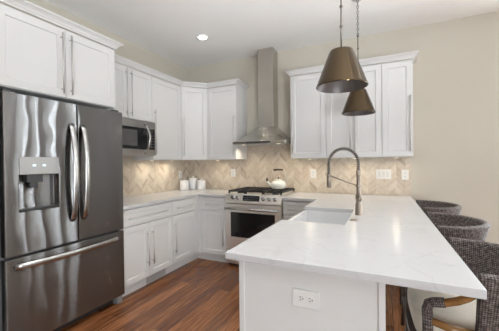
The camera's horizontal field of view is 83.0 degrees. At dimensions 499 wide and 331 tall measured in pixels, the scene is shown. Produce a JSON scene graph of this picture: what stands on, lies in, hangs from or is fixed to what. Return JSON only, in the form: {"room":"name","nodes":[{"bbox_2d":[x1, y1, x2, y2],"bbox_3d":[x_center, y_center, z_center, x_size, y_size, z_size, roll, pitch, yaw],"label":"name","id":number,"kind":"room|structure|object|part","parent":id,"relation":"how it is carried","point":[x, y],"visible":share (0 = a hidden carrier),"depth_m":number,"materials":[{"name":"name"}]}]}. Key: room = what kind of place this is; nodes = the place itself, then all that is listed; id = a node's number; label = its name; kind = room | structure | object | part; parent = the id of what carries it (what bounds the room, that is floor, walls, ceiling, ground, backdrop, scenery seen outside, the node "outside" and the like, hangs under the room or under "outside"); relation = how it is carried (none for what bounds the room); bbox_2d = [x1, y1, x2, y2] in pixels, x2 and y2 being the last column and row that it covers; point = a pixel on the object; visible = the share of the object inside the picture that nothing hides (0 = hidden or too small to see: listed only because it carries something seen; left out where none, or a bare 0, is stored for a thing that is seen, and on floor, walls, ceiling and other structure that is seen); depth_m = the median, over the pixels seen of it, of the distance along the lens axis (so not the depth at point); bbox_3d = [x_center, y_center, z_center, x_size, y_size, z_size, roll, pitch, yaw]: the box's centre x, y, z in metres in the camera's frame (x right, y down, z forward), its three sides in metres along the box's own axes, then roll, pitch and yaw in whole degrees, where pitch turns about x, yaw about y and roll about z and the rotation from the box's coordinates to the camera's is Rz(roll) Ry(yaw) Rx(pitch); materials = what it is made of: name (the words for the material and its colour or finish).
{"room":"kitchen","nodes":[
{"label":"kitchen","id":0,"kind":"room"},
{"bbox_2d":[0,0,187,195],"bbox_3d":[-2.641,-0.108,1.443,0.150,2.900,7.300,0,1,25],"label":"wall","id":1,"kind":"structure","parent":0,"point":[131,51],"depth_m":3.63,"materials":[{"name":"paint"}]},
{"bbox_2d":[0,3,114,109],"bbox_3d":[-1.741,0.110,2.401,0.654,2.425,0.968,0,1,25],"label":"upper cabinet","id":2,"kind":"object","parent":1,"relation":"attached to","point":[39,58],"visible":0.98,"depth_m":2.19,"materials":[{"name":"paint"}]},
{"bbox_3d":[-1.591,-0.817,2.070,0.020,0.543,0.459,0,1,25],"label":"door","id":3,"kind":"part","parent":2,"relation":"part of","materials":[{"name":"paint"}]},
{"bbox_2d":[0,0,123,49],"bbox_3d":[-1.745,-1.131,2.384,0.673,0.058,1.076,0,1,25],"label":"crown molding","id":4,"kind":"structure","parent":2,"relation":"on","point":[24,5],"depth_m":2.22,"materials":[{"name":"paint"}]},
{"bbox_3d":[-1.482,-0.813,2.236,0.036,0.480,0.011,0,1,25],"label":"handle","id":5,"kind":"part","parent":2,"relation":"part of","materials":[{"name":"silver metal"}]},
{"bbox_3d":[-1.452,-0.814,2.299,0.036,0.480,0.011,0,1,25],"label":"handle","id":6,"kind":"part","parent":2,"relation":"part of","materials":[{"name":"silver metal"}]},
{"bbox_3d":[-1.393,-0.823,2.488,0.020,0.543,0.459,0,1,25],"label":"door","id":7,"kind":"part","parent":2,"relation":"part of","materials":[{"name":"paint"}]},
{"bbox_2d":[106,62,151,121],"bbox_3d":[-1.505,-0.822,3.233,0.379,0.583,0.728,0,1,25],"label":"upper cabinet","id":8,"kind":"object","parent":1,"relation":"attached to","point":[133,88],"visible":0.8,"depth_m":3.23,"materials":[{"name":"paint"}]},
{"bbox_3d":[-1.452,-0.817,3.007,0.020,0.566,0.360,0,1,25],"label":"door","id":9,"kind":"part","parent":8,"relation":"part of","materials":[{"name":"paint"}]},
{"bbox_3d":[-1.364,-0.816,3.129,0.036,0.515,0.011,0,1,25],"label":"handle","id":10,"kind":"part","parent":8,"relation":"part of","materials":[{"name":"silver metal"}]},
{"bbox_3d":[-1.335,-0.817,3.191,0.036,0.515,0.011,0,1,25],"label":"handle","id":11,"kind":"part","parent":8,"relation":"part of","materials":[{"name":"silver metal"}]},
{"bbox_2d":[122,117,155,156],"bbox_3d":[-1.448,-0.316,3.226,0.463,0.422,0.730,0,1,25],"label":"microwave","id":12,"kind":"object","parent":8,"relation":"attached to","point":[138,136],"visible":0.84,"depth_m":3.25,"materials":[{"name":"silver metal"}]},
{"bbox_3d":[-1.200,-0.312,3.325,0.098,0.354,0.030,0,1,25],"label":"handle","id":13,"kind":"part","parent":12,"relation":"part of","materials":[{"name":"silver metal"}]},
{"bbox_3d":[-1.201,-0.325,3.443,0.022,0.406,0.127,0,1,25],"label":"control panel","id":14,"kind":"part","parent":12,"relation":"part of","materials":[{"name":"silver metal"}]},
{"bbox_3d":[-1.296,-0.822,3.336,0.020,0.566,0.360,0,1,25],"label":"door","id":15,"kind":"part","parent":8,"relation":"part of","materials":[{"name":"paint"}]},
{"bbox_2d":[123,157,188,196],"bbox_3d":[-1.412,0.139,3.853,0.010,0.500,1.878,0,1,25],"label":"tile backsplash","id":16,"kind":"structure","parent":1,"relation":"attached to","point":[140,177],"depth_m":3.94,"materials":[{"name":"beige tile"}]},
{"bbox_2d":[133,75,181,159],"bbox_3d":[-1.227,-0.599,3.819,0.379,1.047,0.558,0,1,25],"label":"upper cabinet","id":17,"kind":"object","parent":1,"relation":"attached to","point":[166,96],"visible":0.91,"depth_m":3.74,"materials":[{"name":"paint"}]},
{"bbox_3d":[-1.175,-0.415,3.526,0.036,0.560,0.011,0,1,25],"label":"handle","id":18,"kind":"part","parent":17,"relation":"part of","materials":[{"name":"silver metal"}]},
{"bbox_3d":[-1.097,-0.596,3.756,0.020,1.030,0.552,0,1,25],"label":"door","id":19,"kind":"part","parent":17,"relation":"part of","materials":[{"name":"paint"}]},
{"bbox_2d":[59,258,404,330],"bbox_3d":[0.515,1.377,-0.027,7.100,0.100,7.600,0,1,25],"label":"floor","id":20,"kind":"structure","parent":0,"point":[201,294],"depth_m":2.62,"materials":[{"name":"brown wood"}]},
{"bbox_2d":[0,89,124,330],"bbox_3d":[-1.672,0.401,2.413,0.709,1.842,0.944,0,1,25],"label":"refrigerator","id":21,"kind":"object","parent":20,"relation":"on","point":[62,217],"visible":1,"depth_m":2.17,"materials":[{"name":"grey metal"}]},
{"bbox_3d":[-1.570,0.112,2.049,0.048,0.096,0.105,0,1,25],"label":"dispenser spout","id":22,"kind":"part","parent":21,"relation":"part of","materials":[{"name":"plastic"}]},
{"bbox_3d":[-1.542,0.060,2.099,0.065,1.116,0.497,0,1,25],"label":"door","id":23,"kind":"part","parent":21,"relation":"part of","materials":[{"name":"silver metal"}]},
{"bbox_3d":[-1.539,0.001,2.062,0.034,0.123,0.260,0,1,25],"label":"dispenser panel","id":24,"kind":"part","parent":21,"relation":"part of","materials":[{"name":"grey plastic"}]},
{"bbox_3d":[-1.438,0.938,2.310,0.065,0.615,0.944,0,1,25],"label":"freezer drawer","id":25,"kind":"part","parent":21,"relation":"part of","materials":[{"name":"silver metal"}]},
{"bbox_3d":[-1.389,0.689,2.276,0.083,0.046,0.845,0,1,25],"label":"handle","id":26,"kind":"part","parent":21,"relation":"part of","materials":[{"name":"silver metal"}]},
{"bbox_3d":[-1.402,0.056,2.255,0.082,0.791,0.046,0,1,25],"label":"handle","id":27,"kind":"part","parent":21,"relation":"part of","materials":[{"name":"silver metal"}]},
{"bbox_3d":[-1.361,0.055,2.342,0.082,0.791,0.046,0,1,25],"label":"handle","id":28,"kind":"part","parent":21,"relation":"part of","materials":[{"name":"silver metal"}]},
{"bbox_3d":[-1.339,0.053,2.528,0.065,1.116,0.441,0,1,25],"label":"door","id":29,"kind":"part","parent":21,"relation":"part of","materials":[{"name":"silver metal"}]},
{"bbox_2d":[120,201,172,296],"bbox_3d":[-1.347,0.871,3.202,0.653,0.880,0.738,0,1,25],"label":"base cabinet","id":30,"kind":"object","parent":20,"relation":"on","point":[148,230],"visible":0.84,"depth_m":3.03,"materials":[{"name":"paint"}]},
{"bbox_3d":[-1.173,0.912,2.912,0.020,0.584,0.358,0,1,25],"label":"door","id":31,"kind":"part","parent":30,"relation":"part of","materials":[{"name":"paint"}]},
{"bbox_3d":[-1.097,0.523,3.077,0.020,0.168,0.732,0,1,25],"label":"drawer","id":32,"kind":"part","parent":30,"relation":"part of","materials":[{"name":"paint"}]},
{"bbox_3d":[-1.083,0.530,3.042,0.036,0.011,0.556,0,1,25],"label":"handle","id":33,"kind":"part","parent":30,"relation":"part of","materials":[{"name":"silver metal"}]},
{"bbox_3d":[-1.086,0.885,3.033,0.036,0.380,0.011,0,1,25],"label":"handle","id":34,"kind":"part","parent":30,"relation":"part of","materials":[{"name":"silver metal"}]},
{"bbox_3d":[-1.056,0.884,3.097,0.036,0.380,0.011,0,1,25],"label":"handle","id":35,"kind":"part","parent":30,"relation":"part of","materials":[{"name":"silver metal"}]},
{"bbox_2d":[146,268,165,283],"bbox_3d":[-1.065,1.258,3.229,0.009,0.084,0.300,0,1,25],"label":"vent","id":36,"kind":"object","parent":30,"relation":"attached to","point":[157,275],"visible":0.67,"depth_m":3.21,"materials":[{"name":"white metal"}]},
{"bbox_3d":[-1.016,0.907,3.245,0.020,0.584,0.370,0,1,25],"label":"door","id":37,"kind":"part","parent":30,"relation":"part of","materials":[{"name":"paint"}]},
{"bbox_2d":[123,189,230,209],"bbox_3d":[-0.924,0.404,3.626,1.062,0.032,1.878,0,1,25],"label":"countertop","id":38,"kind":"structure","parent":30,"relation":"on","point":[129,202],"depth_m":3.58,"materials":[{"name":"white stone"}]},
{"bbox_2d":[180,179,188,189],"bbox_3d":[-1.018,0.292,4.421,0.148,0.176,0.148,0,1,25],"label":"canister","id":39,"kind":"object","parent":38,"relation":"on","point":[184,184],"visible":0.99,"depth_m":4.36,"materials":[{"name":"white ceramic"}]},
{"bbox_2d":[188,176,197,188],"bbox_3d":[-0.907,0.275,4.539,0.148,0.206,0.148,0,1,25],"label":"canister","id":40,"kind":"object","parent":38,"relation":"on","point":[192,181],"visible":0.84,"depth_m":4.48,"materials":[{"name":"white ceramic"}]},
{"bbox_2d":[197,178,205,189],"bbox_3d":[-0.760,0.289,4.459,0.136,0.176,0.136,0,1,25],"label":"canister","id":41,"kind":"object","parent":38,"relation":"on","point":[201,184],"visible":1,"depth_m":4.40,"materials":[{"name":"white ceramic"}]},
{"bbox_2d":[170,196,198,271],"bbox_3d":[-1.067,0.862,3.796,0.653,0.880,0.575,0,1,25],"label":"base cabinet","id":42,"kind":"object","parent":20,"relation":"on","point":[184,211],"visible":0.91,"depth_m":3.63,"materials":[{"name":"paint"}]},
{"bbox_3d":[-0.845,0.515,3.611,0.020,0.168,0.436,0,1,25],"label":"drawer","id":43,"kind":"part","parent":42,"relation":"part of","materials":[{"name":"paint"}]},
{"bbox_3d":[-0.841,0.901,3.615,0.020,0.584,0.436,0,1,25],"label":"door","id":44,"kind":"part","parent":42,"relation":"part of","materials":[{"name":"paint"}]},
{"bbox_2d":[198,196,226,262],"bbox_3d":[-0.403,0.852,4.062,0.497,0.880,0.653,0,1,25],"label":"base cabinet","id":45,"kind":"object","parent":20,"relation":"on","point":[211,211],"visible":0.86,"depth_m":3.80,"materials":[{"name":"paint"}]},
{"bbox_3d":[-0.482,0.510,3.783,0.392,0.168,0.020,0,1,25],"label":"drawer","id":46,"kind":"part","parent":45,"relation":"part of","materials":[{"name":"paint"}]},
{"bbox_3d":[-0.478,0.896,3.787,0.392,0.584,0.020,0,1,25],"label":"door","id":47,"kind":"part","parent":45,"relation":"part of","materials":[{"name":"paint"}]},
{"bbox_3d":[-0.344,0.871,3.693,0.011,0.380,0.036,0,1,25],"label":"handle","id":48,"kind":"part","parent":45,"relation":"part of","materials":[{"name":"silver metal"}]},
{"bbox_2d":[224,187,296,264],"bbox_3d":[0.155,0.804,3.759,0.773,0.972,0.724,0,1,25],"label":"gas range","id":49,"kind":"object","parent":20,"relation":"on","point":[250,211],"visible":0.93,"depth_m":3.53,"materials":[{"name":"silver metal"}]},
{"bbox_3d":[0.046,1.179,3.522,0.761,0.160,0.036,0,1,25],"label":"warming drawer","id":50,"kind":"part","parent":49,"relation":"part of","materials":[{"name":"silver metal"}]},
{"bbox_3d":[0.015,0.542,3.463,0.707,0.028,0.076,0,1,25],"label":"handle","id":51,"kind":"part","parent":49,"relation":"part of","materials":[{"name":"silver metal"}]},
{"bbox_3d":[0.042,0.788,3.516,0.761,0.601,0.040,0,1,25],"label":"oven door","id":52,"kind":"part","parent":49,"relation":"part of","materials":[{"name":"silver metal"}]},
{"bbox_3d":[0.040,0.420,3.517,0.767,0.117,0.072,0,1,25],"label":"control panel","id":53,"kind":"part","parent":49,"relation":"part of","materials":[{"name":"silver metal"}]},
{"bbox_2d":[231,191,296,196],"bbox_3d":[0.171,0.368,3.796,0.773,0.014,0.630,0,1,25],"label":"cooktop","id":54,"kind":"object","parent":49,"relation":"in","point":[233,193],"depth_m":3.55,"materials":[{"name":"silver metal"}]},
{"bbox_2d":[266,169,285,188],"bbox_3d":[0.381,0.179,3.861,0.251,0.271,0.214,-1,1,-35],"label":"kettle","id":55,"kind":"object","parent":49,"relation":"on","point":[278,183],"visible":1,"depth_m":3.81,"materials":[{"name":"beige ceramic"}]},
{"bbox_2d":[283,200,311,219],"bbox_3d":[0.723,0.847,3.530,0.445,0.880,0.653,0,1,25],"label":"base cabinet","id":56,"kind":"object","parent":20,"relation":"on","point":[290,208],"visible":0.22,"depth_m":3.31,"materials":[{"name":"paint"}]},
{"bbox_3d":[0.583,0.739,3.283,0.392,0.280,0.020,0,1,25],"label":"drawer","id":57,"kind":"part","parent":56,"relation":"part of","materials":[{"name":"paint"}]},
{"bbox_2d":[239,210,385,330],"bbox_3d":[0.798,0.858,2.395,0.626,0.881,2.626,0,1,25],"label":"base cabinet","id":58,"kind":"object","parent":20,"relation":"on","point":[265,291],"visible":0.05,"depth_m":1.21,"materials":[{"name":"paint"}]},
{"bbox_3d":[-0.025,0.876,1.357,0.025,0.880,0.046,0,1,25],"label":"corner post","id":59,"kind":"part","parent":58,"relation":"part of","materials":[{"name":"paint"}]},
{"bbox_2d":[292,288,319,310],"bbox_3d":[0.240,0.570,1.205,0.118,0.074,0.009,0,1,25],"label":"island outlet","id":60,"kind":"object","parent":58,"relation":"attached to","point":[300,297],"visible":1,"depth_m":1.20,"materials":[{"name":"plastic"}]},
{"bbox_2d":[297,294,304,301],"bbox_3d":[0.221,0.570,1.211,0.033,0.029,0.002,0,1,25],"label":"receptacle","id":61,"kind":"object","parent":60,"relation":"attached to","point":[300,297],"depth_m":1.21,"materials":[{"name":"plastic"}]},
{"bbox_2d":[306,296,313,303],"bbox_3d":[0.257,0.570,1.194,0.033,0.029,0.002,0,1,25],"label":"receptacle","id":62,"kind":"object","parent":60,"relation":"attached to","point":[309,299],"depth_m":1.19,"materials":[{"name":"plastic"}]},
{"bbox_3d":[0.244,0.875,1.223,0.576,0.880,0.018,0,1,25],"label":"panel","id":63,"kind":"part","parent":58,"relation":"part of","materials":[{"name":"paint"}]},
{"bbox_2d":[226,192,486,299],"bbox_3d":[0.710,0.401,2.410,1.382,0.032,2.679,0,1,25],"label":"countertop","id":64,"kind":"structure","parent":58,"relation":"on","point":[393,242],"depth_m":1.37,"materials":[{"name":"white stone"}]},
{"bbox_2d":[289,210,351,224],"bbox_3d":[0.586,0.546,2.248,0.479,0.251,0.653,0,1,25],"label":"farmhouse sink","id":65,"kind":"object","parent":64,"relation":"in","point":[340,218],"visible":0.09,"depth_m":2.53,"materials":[{"name":"white ceramic"}]},
{"bbox_2d":[326,146,362,214],"bbox_3d":[0.745,0.117,2.235,0.280,0.539,0.101,0,1,25],"label":"spring faucet","id":66,"kind":"object","parent":64,"relation":"on","point":[358,197],"visible":1,"depth_m":2.20,"materials":[{"name":"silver metal"}]},
{"bbox_3d":[0.751,0.124,2.254,0.274,0.092,0.048,0,1,25],"label":"support arm","id":67,"kind":"part","parent":66,"relation":"part of","materials":[{"name":"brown metal"}]},
{"bbox_3d":[0.518,0.874,1.100,0.025,0.880,0.046,0,1,25],"label":"corner post","id":68,"kind":"part","parent":58,"relation":"part of","materials":[{"name":"paint"}]},
{"bbox_2d":[399,200,461,304],"bbox_3d":[1.704,0.825,2.711,0.541,0.924,0.579,0,1,25],"label":"bar chair","id":69,"kind":"object","parent":20,"relation":"on","point":[425,205],"visible":0.22,"depth_m":2.62,"materials":[{"name":"grey wicker"}]},
{"bbox_2d":[401,212,490,330],"bbox_3d":[1.358,0.836,2.000,0.541,0.924,0.579,0,1,25],"label":"bar chair","id":70,"kind":"object","parent":20,"relation":"on","point":[448,225],"visible":0.23,"depth_m":1.91,"materials":[{"name":"grey wicker"}]},
{"bbox_3d":[1.252,0.994,2.283,0.053,0.603,0.040,0,1,25],"label":"leg","id":71,"kind":"part","parent":70,"relation":"part of","materials":[{"name":"brown wood"}]},
{"bbox_3d":[1.075,1.000,1.907,0.053,0.603,0.040,0,1,25],"label":"leg","id":72,"kind":"part","parent":70,"relation":"part of","materials":[{"name":"brown wood"}]},
{"bbox_2d":[406,237,498,330],"bbox_3d":[1.002,0.847,1.240,0.541,0.924,0.579,0,1,25],"label":"bar chair","id":73,"kind":"object","parent":20,"relation":"on","point":[427,310],"visible":0.62,"depth_m":1.17,"materials":[{"name":"wicker"}]},
{"bbox_3d":[0.936,0.749,1.269,0.398,0.029,0.375,0,1,25],"label":"seat frame","id":74,"kind":"part","parent":73,"relation":"part of","materials":[{"name":"brown wood"}]},
{"bbox_3d":[0.738,0.616,1.130,0.083,0.192,0.040,0,1,31],"label":"arm post","id":75,"kind":"part","parent":73,"relation":"part of","materials":[{"name":"wicker"}]},
{"bbox_2d":[407,288,476,330],"bbox_3d":[0.936,0.673,1.268,0.390,0.121,0.364,0,1,25],"label":"seat cushion","id":76,"kind":"object","parent":73,"relation":"on","point":[464,315],"depth_m":1.22,"materials":[{"name":"beige fabric"}]},
{"bbox_3d":[0.812,0.634,1.094,0.201,0.054,0.033,0,1,25],"label":"rail","id":77,"kind":"part","parent":73,"relation":"part of","materials":[{"name":"brown wood"}]},
{"bbox_3d":[0.808,0.504,1.083,0.163,0.111,0.040,0,1,32],"label":"arm","id":78,"kind":"part","parent":73,"relation":"part of","materials":[{"name":"brown wood"}]},
{"bbox_2d":[43,0,498,68],"bbox_3d":[0.485,-1.623,-0.058,7.100,0.100,7.600,0,1,25],"label":"ceiling","id":79,"kind":"structure","parent":0,"point":[169,29],"depth_m":3.11,"materials":[{"name":"paint"}]},
{"bbox_2d":[196,34,208,39],"bbox_3d":[-0.586,-1.597,3.513,0.156,0.024,0.156,0,1,25],"label":"recessed light","id":80,"kind":"object","parent":79,"relation":"in","point":[200,36],"visible":1,"depth_m":3.50,"materials":[{"name":"paint"}]},
{"bbox_2d":[316,0,368,92],"bbox_3d":[0.564,-1.038,1.739,0.310,1.109,0.310,0,1,25],"label":"pendant lamp","id":81,"kind":"object","parent":79,"relation":"hanging from","point":[342,72],"visible":1,"depth_m":1.67,"materials":[{"name":"brown metal"}]},
{"bbox_3d":[0.564,-0.979,1.740,0.019,0.511,0.019,0,1,25],"label":"rod","id":82,"kind":"part","parent":81,"relation":"part of","materials":[{"name":"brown metal"}]},
{"bbox_3d":[0.568,-0.605,1.743,0.310,0.242,0.310,0,1,25],"label":"lamp shade","id":83,"kind":"part","parent":81,"relation":"part of","materials":[{"name":"gold metal"}]},
{"bbox_2d":[341,0,375,115],"bbox_3d":[1.037,-1.053,2.698,0.310,1.109,0.310,0,1,25],"label":"pendant lamp","id":84,"kind":"object","parent":79,"relation":"hanging from","point":[358,103],"visible":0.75,"depth_m":2.62,"materials":[{"name":"brown metal"}]},
{"bbox_3d":[1.034,-1.409,2.695,0.017,0.355,0.017,-1,1,-20],"label":"chain","id":85,"kind":"part","parent":84,"relation":"part of","materials":[{"name":"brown metal"}]},
{"bbox_3d":[1.041,-0.620,2.703,0.310,0.242,0.310,0,1,25],"label":"lamp shade","id":86,"kind":"part","parent":84,"relation":"part of","materials":[{"name":"gold metal"}]},
{"bbox_2d":[188,11,498,243],"bbox_3d":[2.092,-0.174,3.325,7.100,2.900,0.150,0,1,25],"label":"wall","id":87,"kind":"structure","parent":0,"point":[455,159],"depth_m":3.18,"materials":[{"name":"paint"}]},
{"bbox_2d":[180,86,208,159],"bbox_3d":[-0.873,-0.607,4.298,0.609,1.047,0.610,0,1,25],"label":"upper cabinet","id":88,"kind":"object","parent":87,"relation":"attached to","point":[194,101],"visible":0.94,"depth_m":4.08,"materials":[{"name":"paint"}]},
{"bbox_3d":[-0.925,-0.412,4.005,0.011,0.540,0.036,-1,1,-20],"label":"handle","id":89,"kind":"part","parent":88,"relation":"part of","materials":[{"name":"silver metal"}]},
{"bbox_2d":[208,84,246,159],"bbox_3d":[-0.331,-0.611,4.170,0.474,1.047,0.379,0,1,25],"label":"upper cabinet","id":90,"kind":"object","parent":87,"relation":"attached to","point":[227,105],"visible":1,"depth_m":4.04,"materials":[{"name":"paint"}]},
{"bbox_2d":[114,54,249,89],"bbox_3d":[-0.868,-1.153,3.693,2.020,0.058,0.614,-1,1,-38],"label":"crown molding","id":91,"kind":"structure","parent":90,"relation":"on","point":[117,58],"depth_m":3.82,"materials":[{"name":"paint"}]},
{"bbox_3d":[-0.219,-0.418,3.930,0.011,0.540,0.036,0,1,25],"label":"handle","id":92,"kind":"part","parent":90,"relation":"part of","materials":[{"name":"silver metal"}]},
{"bbox_2d":[232,47,290,145],"bbox_3d":[0.202,-0.945,3.845,0.744,1.330,0.480,0,1,25],"label":"range hood","id":93,"kind":"object","parent":87,"relation":"attached to","point":[267,133],"visible":0.96,"depth_m":3.86,"materials":[{"name":"silver metal"}]},
{"bbox_2d":[189,145,410,195],"bbox_3d":[0.447,0.027,4.017,3.232,0.685,0.010,0,1,25],"label":"tile backsplash","id":94,"kind":"structure","parent":87,"relation":"attached to","point":[253,171],"depth_m":3.89,"materials":[{"name":"beige tile"}]},
{"bbox_2d":[231,169,234,176],"bbox_3d":[-0.254,0.116,4.338,0.074,0.118,0.009,0,1,25],"label":"wall outlet","id":95,"kind":"object","parent":94,"relation":"attached to","point":[232,170],"visible":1,"depth_m":4.33,"materials":[{"name":"plastic"}]},
{"bbox_2d":[310,169,315,177],"bbox_3d":[0.861,0.110,3.811,0.074,0.118,0.009,0,1,25],"label":"wall outlet","id":96,"kind":"object","parent":94,"relation":"attached to","point":[312,171],"visible":1,"depth_m":3.81,"materials":[{"name":"plastic"}]},
{"bbox_2d":[376,169,390,178],"bbox_3d":[1.636,0.107,3.445,0.168,0.118,0.008,0,1,25],"label":"light switch","id":97,"kind":"object","parent":94,"relation":"attached to","point":[380,173],"visible":1,"depth_m":3.44,"materials":[{"name":"plastic"}]},
{"bbox_2d":[402,170,408,179],"bbox_3d":[1.847,0.110,3.345,0.074,0.118,0.009,0,1,25],"label":"wall outlet","id":98,"kind":"object","parent":94,"relation":"attached to","point":[405,173],"visible":1,"depth_m":3.34,"materials":[{"name":"plastic"}]},
{"bbox_2d":[290,72,326,158],"bbox_3d":[0.788,-0.617,3.641,0.444,1.047,0.379,0,1,25],"label":"upper cabinet","id":99,"kind":"object","parent":87,"relation":"attached to","point":[307,104],"visible":0.87,"depth_m":3.51,"materials":[{"name":"paint"}]},
{"bbox_3d":[0.546,-0.427,3.568,0.011,0.550,0.036,0,1,25],"label":"handle","id":100,"kind":"part","parent":99,"relation":"part of","materials":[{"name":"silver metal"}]},
{"bbox_2d":[285,50,418,76],"bbox_3d":[1.192,-1.171,3.431,1.467,0.058,0.398,0,1,25],"label":"crown molding","id":101,"kind":"structure","parent":87,"relation":"attached to","point":[413,55],"depth_m":3.15,"materials":[{"name":"paint"}]},
{"bbox_2d":[326,64,381,157],"bbox_3d":[1.266,-0.619,3.415,0.611,1.047,0.379,0,1,25],"label":"upper cabinet","id":102,"kind":"object","parent":87,"relation":"attached to","point":[362,134],"visible":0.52,"depth_m":3.25,"materials":[{"name":"paint"}]},
{"bbox_3d":[1.066,-0.613,3.350,0.302,1.030,0.020,0,1,25],"label":"door","id":103,"kind":"part","parent":102,"relation":"part of","materials":[{"name":"paint"}]},
{"bbox_3d":[1.173,-0.430,3.272,0.011,0.550,0.036,0,1,25],"label":"handle","id":104,"kind":"part","parent":102,"relation":"part of","materials":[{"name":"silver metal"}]},
{"bbox_3d":[1.216,-0.430,3.252,0.011,0.550,0.036,0,1,25],"label":"handle","id":105,"kind":"part","parent":102,"relation":"part of","materials":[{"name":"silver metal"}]},
{"bbox_3d":[1.342,-0.614,3.219,0.302,1.030,0.020,0,1,25],"label":"door","id":106,"kind":"part","parent":102,"relation":"part of","materials":[{"name":"paint"}]},
{"bbox_2d":[382,59,412,156],"bbox_3d":[1.679,-0.621,3.219,0.302,1.047,0.379,0,1,25],"label":"upper cabinet","id":107,"kind":"object","parent":87,"relation":"attached to","point":[397,77],"visible":0.98,"depth_m":3.08,"materials":[{"name":"paint"}]},
{"bbox_3d":[1.717,-0.453,3.014,0.011,0.590,0.036,0,1,25],"label":"handle","id":108,"kind":"part","parent":107,"relation":"part of","materials":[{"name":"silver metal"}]}
]}

